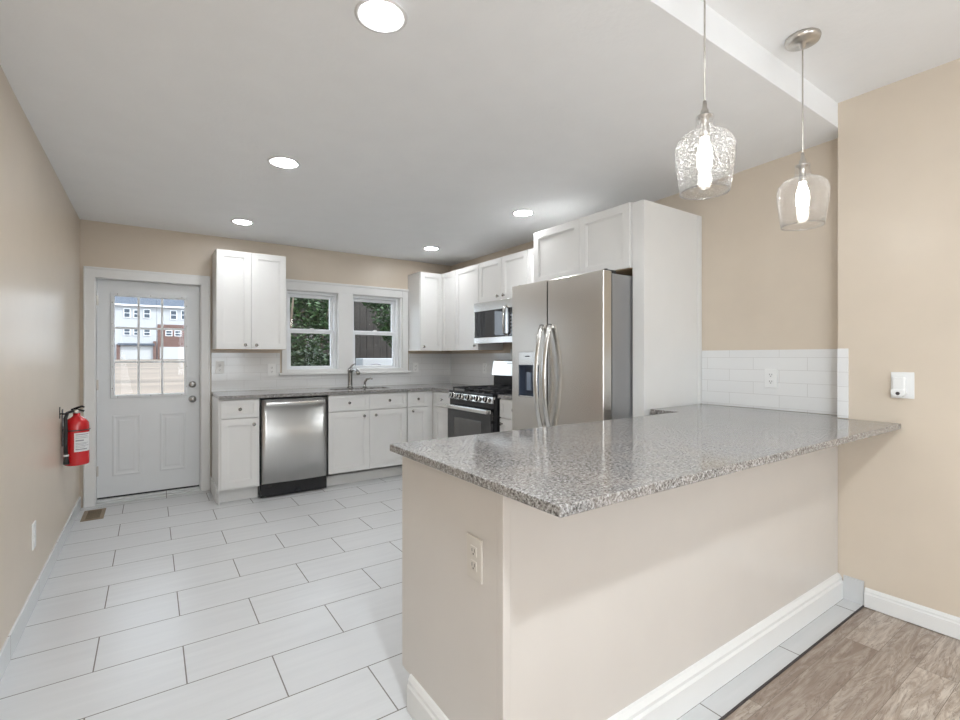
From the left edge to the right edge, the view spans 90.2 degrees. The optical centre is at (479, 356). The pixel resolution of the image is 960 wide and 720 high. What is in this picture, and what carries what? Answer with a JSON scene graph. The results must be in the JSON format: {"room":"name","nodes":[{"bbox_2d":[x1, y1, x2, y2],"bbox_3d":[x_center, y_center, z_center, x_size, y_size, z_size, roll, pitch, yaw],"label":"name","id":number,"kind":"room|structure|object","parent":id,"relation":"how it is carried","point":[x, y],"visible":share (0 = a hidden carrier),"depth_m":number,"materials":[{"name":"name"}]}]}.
{"room":"kitchen","nodes":[
{"label":"kitchen","id":0,"kind":"room"},
{"bbox_2d":[0,65,79,649],"bbox_3d":[-1.102,-0.040,0.588,0.150,2.839,8.918,0,0,-35],"label":"wall","id":1,"kind":"structure","parent":0,"point":[40,225],"depth_m":2.40,"materials":[{"name":"beige paint"}]},
{"bbox_2d":[32,520,35,550],"bbox_3d":[-2.291,0.916,2.458,0.009,0.132,0.077,0,0,-35],"label":"electrical outlet","id":2,"kind":"object","parent":1,"relation":"attached to","point":[34,522],"visible":1,"depth_m":2.45,"materials":[{"name":"white plastic"}]},
{"bbox_2d":[0,497,80,680],"bbox_3d":[-2.153,1.230,2.259,0.010,0.100,4.338,0,0,-35],"label":"baseboard","id":3,"kind":"structure","parent":1,"relation":"attached to","point":[8,648],"depth_m":2.42,"materials":[{"name":"white paint"}]},
{"bbox_2d":[59,405,90,465],"bbox_3d":[-2.771,0.536,3.280,0.154,0.412,0.206,0,0,-35],"label":"fire extinguisher","id":4,"kind":"object","parent":1,"relation":"attached to","point":[76,429],"visible":1,"depth_m":3.25,"materials":[{"name":"red metal"}]},
{"bbox_2d":[80,219,450,507],"bbox_3d":[-1.868,0.011,5.206,4.120,2.739,0.160,0,0,-35],"label":"wall","id":5,"kind":"structure","parent":0,"point":[102,244],"depth_m":4.58,"materials":[{"name":"beige paint"}]},
{"bbox_2d":[83,266,209,507],"bbox_3d":[-3.025,0.253,4.396,0.942,2.054,0.184,0,0,-35],"label":"trim","id":6,"kind":"structure","parent":5,"relation":"attached to","point":[91,274],"depth_m":4.17,"materials":[{"name":"white paint"}]},
{"bbox_2d":[96,279,199,499],"bbox_3d":[-3.023,0.283,4.384,0.788,1.930,0.120,0,0,-35],"label":"door","id":7,"kind":"structure","parent":5,"relation":"in","point":[147,443],"depth_m":4.38,"materials":[{"name":"paint"}]},
{"bbox_2d":[96,486,200,505],"bbox_3d":[-3.027,1.265,4.398,0.782,0.030,0.142,0,0,-35],"label":"trim","id":8,"kind":"structure","parent":5,"relation":"attached to","point":[191,489],"depth_m":4.35,"materials":[{"name":"wood"}]},
{"bbox_2d":[212,249,285,349],"bbox_3d":[-2.233,-0.529,4.641,0.606,0.918,0.355,0,0,-35],"label":"upper cabinet","id":9,"kind":"object","parent":5,"relation":"attached to","point":[249,289],"visible":1,"depth_m":4.51,"materials":[{"name":"white paint"}]},
{"bbox_2d":[287,290,336,368],"bbox_3d":[-1.857,-0.287,5.241,0.547,0.835,0.095,0,0,-35],"label":"window","id":10,"kind":"structure","parent":5,"relation":"in","point":[332,298],"depth_m":5.28,"materials":[{"name":"white plastic"}]},
{"bbox_2d":[211,353,450,391],"bbox_3d":[-1.478,0.146,5.371,2.692,0.377,0.009,0,0,-35],"label":"backsplash","id":11,"kind":"structure","parent":5,"relation":"attached to","point":[242,371],"depth_m":5.02,"materials":[{"name":"tile"}]},
{"bbox_2d":[215,361,223,373],"bbox_3d":[-2.525,0.102,4.641,0.074,0.118,0.008,0,0,-35],"label":"electrical outlet","id":12,"kind":"object","parent":11,"relation":"attached to","point":[219,365],"visible":1,"depth_m":4.64,"materials":[{"name":"white plastic"}]},
{"bbox_2d":[268,364,275,375],"bbox_3d":[-2.136,0.130,4.908,0.074,0.118,0.008,0,0,-35],"label":"electrical outlet","id":13,"kind":"object","parent":11,"relation":"attached to","point":[271,367],"visible":1,"depth_m":4.91,"materials":[{"name":"white plastic"}]},
{"bbox_2d":[413,363,417,372],"bbox_3d":[-0.785,0.130,5.837,0.074,0.118,0.008,0,0,-35],"label":"electrical outlet","id":14,"kind":"object","parent":11,"relation":"attached to","point":[415,365],"visible":1,"depth_m":5.83,"materials":[{"name":"white plastic"}]},
{"bbox_2d":[279,279,410,374],"bbox_3d":[-1.502,-0.312,5.424,1.490,1.004,0.195,0,0,-35],"label":"trim","id":15,"kind":"structure","parent":5,"relation":"attached to","point":[345,292],"depth_m":5.35,"materials":[{"name":"white paint"}]},
{"bbox_2d":[353,295,397,367],"bbox_3d":[-1.257,-0.287,5.653,0.592,0.835,0.095,0,0,-35],"label":"window","id":16,"kind":"structure","parent":5,"relation":"in","point":[394,302],"depth_m":5.72,"materials":[{"name":"white plastic"}]},
{"bbox_2d":[408,272,441,350],"bbox_3d":[-0.642,-0.529,5.734,0.318,0.918,0.355,0,0,-35],"label":"upper cabinet","id":17,"kind":"object","parent":5,"relation":"attached to","point":[425,289],"visible":1,"depth_m":5.62,"materials":[{"name":"white paint"}]},
{"bbox_2d":[0,0,837,265],"bbox_3d":[-0.705,-1.364,3.515,4.120,0.390,4.543,0,0,-35],"label":"ceiling","id":18,"kind":"structure","parent":0,"point":[170,115],"depth_m":2.32,"materials":[{"name":"paint"}]},
{"bbox_2d":[231,219,253,224],"bbox_3d":[-2.056,-1.166,4.141,0.184,0.006,0.184,0,0,-35],"label":"recessed light","id":19,"kind":"object","parent":18,"relation":"in","point":[236,221],"visible":1,"depth_m":4.14,"materials":[{"name":"white plastic"}]},
{"bbox_2d":[267,156,299,168],"bbox_3d":[-1.178,-1.166,2.875,0.184,0.006,0.184,0,0,-35],"label":"recessed light","id":20,"kind":"object","parent":18,"relation":"in","point":[277,161],"visible":1,"depth_m":2.87,"materials":[{"name":"white plastic"}]},
{"bbox_2d":[355,0,407,33],"bbox_3d":[-0.350,-1.208,1.695,0.184,0.006,0.184,0,0,-35],"label":"recessed light","id":21,"kind":"object","parent":18,"relation":"in","point":[389,15],"visible":1,"depth_m":1.69,"materials":[{"name":"white plastic"}]},
{"bbox_2d":[423,247,439,250],"bbox_3d":[-0.526,-1.166,5.154,0.184,0.006,0.184,0,0,-35],"label":"recessed light","id":22,"kind":"object","parent":18,"relation":"in","point":[424,248],"visible":1,"depth_m":5.14,"materials":[{"name":"white plastic"}]},
{"bbox_2d":[512,210,533,216],"bbox_3d":[0.349,-1.166,3.883,0.184,0.006,0.184,0,0,-35],"label":"recessed light","id":23,"kind":"object","parent":18,"relation":"in","point":[520,213],"visible":1,"depth_m":3.88,"materials":[{"name":"white plastic"}]},
{"bbox_2d":[0,475,861,719],"bbox_3d":[-0.688,1.340,3.489,4.120,0.120,4.706,0,0,-35],"label":"floor","id":24,"kind":"structure","parent":0,"point":[186,606],"depth_m":2.32,"materials":[{"name":"tile"}]},
{"bbox_2d":[80,508,105,521],"bbox_3d":[-3.131,1.277,3.878,0.143,0.004,0.310,0,0,-35],"label":"floor vent","id":25,"kind":"object","parent":24,"relation":"in","point":[88,515],"visible":1,"depth_m":3.87,"materials":[{"name":"brown metal"}]},
{"bbox_2d":[210,395,258,504],"bbox_3d":[-2.277,0.824,4.435,0.335,0.913,0.626,0,0,-35],"label":"base cabinet","id":26,"kind":"object","parent":24,"relation":"on","point":[234,422],"visible":0.98,"depth_m":4.23,"materials":[{"name":"white paint"}]},
{"bbox_2d":[211,383,475,399],"bbox_3d":[-1.180,0.351,4.928,2.683,0.030,1.059,0,0,-35],"label":"countertop","id":27,"kind":"structure","parent":26,"relation":"on","point":[446,387],"depth_m":4.80,"materials":[{"name":"stone"}]},
{"bbox_2d":[347,363,359,387],"bbox_3d":[-1.369,0.202,5.204,0.096,0.267,0.237,0,0,-35],"label":"faucet","id":28,"kind":"object","parent":27,"relation":"on","point":[350,370],"visible":1,"depth_m":5.24,"materials":[{"name":"metal"}]},
{"bbox_2d":[258,395,326,497],"bbox_3d":[-1.875,0.818,4.683,0.603,0.900,0.654,0,0,-35],"label":"dishwasher","id":29,"kind":"object","parent":24,"relation":"on","point":[292,430],"visible":0.99,"depth_m":4.43,"materials":[{"name":"silver metal"}]},
{"bbox_2d":[327,392,405,485],"bbox_3d":[-1.290,0.824,5.114,0.844,0.913,0.626,0,0,-35],"label":"base cabinet","id":30,"kind":"object","parent":24,"relation":"on","point":[361,428],"visible":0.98,"depth_m":4.86,"materials":[{"name":"white paint"}]},
{"bbox_2d":[406,390,432,441],"bbox_3d":[-0.807,0.824,5.446,0.316,0.913,0.626,0,0,-35],"label":"base cabinet","id":31,"kind":"object","parent":24,"relation":"on","point":[419,404],"visible":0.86,"depth_m":5.21,"materials":[{"name":"white paint"}]},
{"bbox_2d":[433,390,449,438],"bbox_3d":[-0.171,0.824,5.272,0.628,0.913,0.473,0,0,-35],"label":"base cabinet","id":32,"kind":"object","parent":24,"relation":"on","point":[440,413],"visible":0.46,"depth_m":5.16,"materials":[{"name":"white paint"}]},
{"bbox_2d":[445,360,511,437],"bbox_3d":[0.146,0.655,4.726,0.715,1.250,0.760,0,0,-35],"label":"gas range","id":33,"kind":"object","parent":24,"relation":"on","point":[474,410],"visible":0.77,"depth_m":4.57,"materials":[{"name":"black metal"}]},
{"bbox_2d":[449,389,511,396],"bbox_3d":[0.131,0.346,4.716,0.562,0.024,0.756,0,0,-35],"label":"cooktop","id":34,"kind":"object","parent":33,"relation":"in","point":[470,392],"depth_m":4.50,"materials":[{"name":"black metal"}]},
{"bbox_2d":[499,399,511,431],"bbox_3d":[0.531,0.824,4.251,0.628,0.913,0.435,0,0,-35],"label":"base cabinet","id":35,"kind":"object","parent":24,"relation":"on","point":[505,423],"visible":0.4,"depth_m":4.20,"materials":[{"name":"white paint"}]},
{"bbox_2d":[498,394,511,399],"bbox_3d":[0.536,0.351,4.257,0.616,0.030,0.439,0,0,-35],"label":"countertop","id":36,"kind":"structure","parent":35,"relation":"on","point":[503,396],"depth_m":4.18,"materials":[{"name":"stone"}]},
{"bbox_2d":[512,268,632,429],"bbox_3d":[0.814,0.366,3.498,0.935,1.828,0.893,0,0,-35],"label":"refrigerator","id":37,"kind":"object","parent":24,"relation":"on","point":[572,336],"visible":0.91,"depth_m":3.13,"materials":[{"name":"silver metal"}]},
{"bbox_2d":[402,446,842,719],"bbox_3d":[0.865,0.817,2.203,2.395,0.927,0.656,0,0,-35],"label":"kitchen peninsula","id":38,"kind":"object","parent":24,"relation":"on","point":[644,607],"visible":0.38,"depth_m":1.62,"materials":[{"name":"beige paint"}]},
{"bbox_2d":[467,533,482,584],"bbox_3d":[-0.017,0.586,1.394,0.008,0.125,0.078,0,0,-35],"label":"electrical outlet","id":39,"kind":"object","parent":38,"relation":"attached to","point":[474,544],"visible":1,"depth_m":1.39,"materials":[{"name":"beige paint"}]},
{"bbox_2d":[470,559,476,571],"bbox_3d":[-0.018,0.607,1.393,0.004,0.028,0.032,0,0,-35],"label":"socket","id":40,"kind":"object","parent":39,"relation":"attached to","point":[473,562],"depth_m":1.39,"materials":[{"name":"beige paint"}]},
{"bbox_2d":[470,545,476,557],"bbox_3d":[-0.018,0.565,1.393,0.004,0.028,0.032,0,0,-35],"label":"socket","id":41,"kind":"object","parent":39,"relation":"attached to","point":[473,548],"depth_m":1.39,"materials":[{"name":"beige paint"}]},
{"bbox_2d":[390,404,900,517],"bbox_3d":[0.861,0.340,2.187,2.423,0.027,1.106,0,0,-35],"label":"countertop","id":42,"kind":"structure","parent":38,"relation":"on","point":[560,471],"depth_m":1.69,"materials":[{"name":"stone"}]},
{"bbox_2d":[633,199,701,416],"bbox_3d":[1.262,0.147,3.199,0.632,2.266,0.094,0,0,-35],"label":"end panel","id":43,"kind":"object","parent":24,"relation":"on","point":[667,241],"visible":0.72,"depth_m":3.11,"materials":[{"name":"white paint"}]},
{"bbox_2d":[718,605,863,719],"bbox_3d":[0.527,1.289,1.467,3.530,0.022,0.007,0,0,-35],"label":"trim","id":44,"kind":"structure","parent":24,"relation":"on","point":[752,694],"depth_m":1.97,"materials":[{"name":"silver metal"}]},
{"bbox_2d":[451,138,837,414],"bbox_3d":[0.848,0.011,4.583,0.250,2.739,4.543,0,0,-35],"label":"wall","id":45,"kind":"structure","parent":0,"point":[765,286],"depth_m":2.98,"materials":[{"name":"beige paint"}]},
{"bbox_2d":[442,270,454,350],"bbox_3d":[-0.240,-0.529,5.654,0.328,0.918,0.326,0,0,-35],"label":"upper cabinet","id":46,"kind":"object","parent":45,"relation":"attached to","point":[448,279],"visible":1,"depth_m":5.57,"materials":[{"name":"white paint"}]},
{"bbox_2d":[455,264,502,350],"bbox_3d":[-0.027,-0.529,5.318,0.357,0.918,0.464,0,0,-35],"label":"upper cabinet","id":47,"kind":"object","parent":45,"relation":"attached to","point":[467,278],"visible":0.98,"depth_m":5.23,"materials":[{"name":"white paint"}]},
{"bbox_2d":[451,353,510,385],"bbox_3d":[0.283,0.146,5.176,0.009,0.377,2.309,0,0,-35],"label":"backsplash","id":48,"kind":"structure","parent":45,"relation":"attached to","point":[467,369],"depth_m":5.67,"materials":[{"name":"tile"}]},
{"bbox_2d":[483,363,486,373],"bbox_3d":[0.052,0.130,5.497,0.008,0.118,0.074,0,0,-35],"label":"electrical outlet","id":49,"kind":"object","parent":48,"relation":"attached to","point":[484,364],"visible":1,"depth_m":5.48,"materials":[{"name":"white plastic"}]},
{"bbox_2d":[479,250,527,302],"bbox_3d":[0.333,-0.773,4.795,0.357,0.430,0.802,0,0,-35],"label":"upper cabinet","id":50,"kind":"object","parent":45,"relation":"attached to","point":[497,277],"visible":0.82,"depth_m":4.69,"materials":[{"name":"white paint"}]},
{"bbox_2d":[474,298,511,343],"bbox_3d":[0.294,-0.346,4.766,0.432,0.416,0.778,0,0,-35],"label":"microwave","id":51,"kind":"object","parent":50,"relation":"attached to","point":[492,319],"visible":0.61,"depth_m":4.71,"materials":[{"name":"silver metal"}]},
{"bbox_2d":[528,248,533,283],"bbox_3d":[0.696,-0.529,4.292,0.328,0.918,0.435,0,0,-35],"label":"upper cabinet","id":52,"kind":"object","parent":45,"relation":"attached to","point":[530,251],"visible":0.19,"depth_m":4.34,"materials":[{"name":"white paint"}]},
{"bbox_2d":[534,202,633,282],"bbox_3d":[0.958,-0.782,3.628,0.648,0.424,0.950,0,0,-35],"label":"upper cabinet","id":53,"kind":"object","parent":45,"relation":"attached to","point":[601,240],"visible":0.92,"depth_m":3.36,"materials":[{"name":"white paint"}]},
{"bbox_2d":[702,348,848,417],"bbox_3d":[1.744,0.140,2.927,0.149,0.370,0.895,0,0,-35],"label":"backsplash","id":54,"kind":"structure","parent":45,"relation":"attached to","point":[809,380],"depth_m":2.91,"materials":[{"name":"tile"}]},
{"bbox_2d":[765,369,777,387],"bbox_3d":[1.798,0.132,2.957,0.008,0.118,0.074,0,0,-35],"label":"electrical outlet","id":55,"kind":"object","parent":54,"relation":"attached to","point":[771,375],"visible":1,"depth_m":2.95,"materials":[{"name":"white plastic"}]},
{"bbox_2d":[701,0,959,102],"bbox_3d":[1.804,-1.459,-0.171,4.080,0.200,4.375,0,0,-35],"label":"ceiling","id":56,"kind":"structure","parent":0,"point":[863,46],"depth_m":2.01,"materials":[{"name":"paint"}]},
{"bbox_2d":[674,0,736,199],"bbox_3d":[0.766,-0.959,1.631,0.192,0.799,0.192,0,0,-35],"label":"pendant light","id":57,"kind":"object","parent":56,"relation":"hanging from","point":[704,154],"visible":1,"depth_m":1.62,"materials":[{"name":"clear glass"}]},
{"bbox_2d":[698,100,711,138],"bbox_3d":[0.766,-0.809,1.631,0.044,0.125,0.044,0,0,-35],"label":"socket","id":58,"kind":"object","parent":57,"relation":"attached to","point":[704,116],"depth_m":1.62,"materials":[{"name":"silver metal"}]},
{"bbox_2d":[776,27,830,230],"bbox_3d":[1.373,-0.957,2.036,0.192,0.803,0.192,0,0,-35],"label":"pendant light","id":59,"kind":"object","parent":56,"relation":"hanging from","point":[803,39],"visible":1,"depth_m":2.02,"materials":[{"name":"clear glass"}]},
{"bbox_2d":[796,153,808,183],"bbox_3d":[1.373,-0.805,2.036,0.044,0.125,0.044,0,0,-35],"label":"socket","id":60,"kind":"object","parent":59,"relation":"attached to","point":[802,179],"depth_m":2.03,"materials":[{"name":"silver metal"}]},
{"bbox_2d":[724,607,959,719],"bbox_3d":[1.837,1.342,-0.219,4.080,0.116,4.258,0,0,-35],"label":"floor","id":61,"kind":"structure","parent":0,"point":[876,665],"depth_m":1.91,"materials":[{"name":"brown wood"}]},
{"bbox_2d":[838,58,959,617],"bbox_3d":[3.320,-0.040,0.872,0.400,2.839,4.375,0,0,-35],"label":"wall","id":62,"kind":"structure","parent":0,"point":[899,141],"depth_m":2.34,"materials":[{"name":"beige paint"}]},
{"bbox_2d":[843,575,863,604],"bbox_3d":[1.953,1.218,2.500,0.009,0.125,0.088,0,0,-35],"label":"trim","id":63,"kind":"structure","parent":62,"relation":"attached to","point":[853,588],"depth_m":2.50,"materials":[{"name":"wood"}]},
{"bbox_2d":[891,372,913,398],"bbox_3d":[2.065,0.138,2.338,0.008,0.128,0.088,0,0,-35],"label":"electrical outlet","id":64,"kind":"object","parent":62,"relation":"attached to","point":[909,376],"visible":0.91,"depth_m":2.32,"materials":[{"name":"white plastic"}]},
{"bbox_2d":[891,377,906,396],"bbox_3d":[2.042,0.146,2.333,0.034,0.096,0.056,0,0,-35],"label":"plug","id":65,"kind":"object","parent":64,"relation":"attached to","point":[898,389],"visible":1,"depth_m":2.33,"materials":[{"name":"white plastic"}]},
{"bbox_2d":[864,587,959,639],"bbox_3d":[3.140,1.232,0.767,0.016,0.095,4.106,0,0,-35],"label":"baseboard","id":66,"kind":"structure","parent":62,"relation":"attached to","point":[932,619],"depth_m":2.30,"materials":[{"name":"white paint"}]},
{"label":"outside","id":67,"kind":"structure","parent":0,"visible":0},
{"bbox_2d":[115,359,183,394],"bbox_3d":[-46.862,0.980,68.172,140.000,1.800,154.550,0,0,-35],"label":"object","id":68,"kind":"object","parent":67,"point":[125,373],"depth_m":26.55,"materials":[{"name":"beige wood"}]},
{"bbox_2d":[115,296,155,359],"bbox_3d":[-63.029,-5.570,83.967,10.250,12.700,11.200,0,0,-35],"label":"townhouse","id":69,"kind":"structure","parent":68,"relation":"on","point":[125,307],"depth_m":81.04,"materials":[{"name":"white"}]},
{"bbox_2d":[156,299,183,358],"bbox_3d":[-55.230,-5.570,89.419,8.720,12.700,11.050,0,0,-35],"label":"townhouse","id":70,"kind":"structure","parent":68,"relation":"on","point":[173,310],"depth_m":84.07,"materials":[{"name":"white"}]},
{"bbox_2d":[290,297,329,365],"bbox_3d":[-3.140,-0.049,7.933,1.961,2.973,0.911,0,0,-35],"label":"shrub","id":71,"kind":"object","parent":68,"relation":"on","point":[319,319],"visible":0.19,"depth_m":8.02,"materials":[{"name":"green plant"}]},
{"bbox_2d":[290,297,329,365],"bbox_3d":[-2.816,0.056,6.940,1.532,2.754,0.780,0,0,-35],"label":"ivy","id":72,"kind":"object","parent":68,"relation":"on","point":[304,360],"visible":0.15,"depth_m":7.03,"materials":[{"name":"green plant"}]},
{"bbox_2d":[290,299,391,365],"bbox_3d":[-2.362,-0.234,10.070,5.516,3.229,0.086,0,0,-35],"label":"fence","id":73,"kind":"object","parent":68,"relation":"on","point":[366,346],"visible":0.04,"depth_m":10.01,"materials":[{"name":"grey wood"}]},
{"bbox_2d":[356,358,391,364],"bbox_3d":[-1.483,0.724,7.409,0.810,1.412,0.310,0,0,-35],"label":"air conditioner","id":74,"kind":"object","parent":68,"relation":"on","point":[359,361],"visible":0.06,"depth_m":7.19,"materials":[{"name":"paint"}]},
{"bbox_2d":[362,302,391,346],"bbox_3d":[-1.620,0.005,8.610,1.133,2.863,0.542,0,0,-18],"label":"shrub","id":75,"kind":"object","parent":68,"relation":"on","point":[385,327],"visible":0.27,"depth_m":8.48,"materials":[{"name":"green plant"}]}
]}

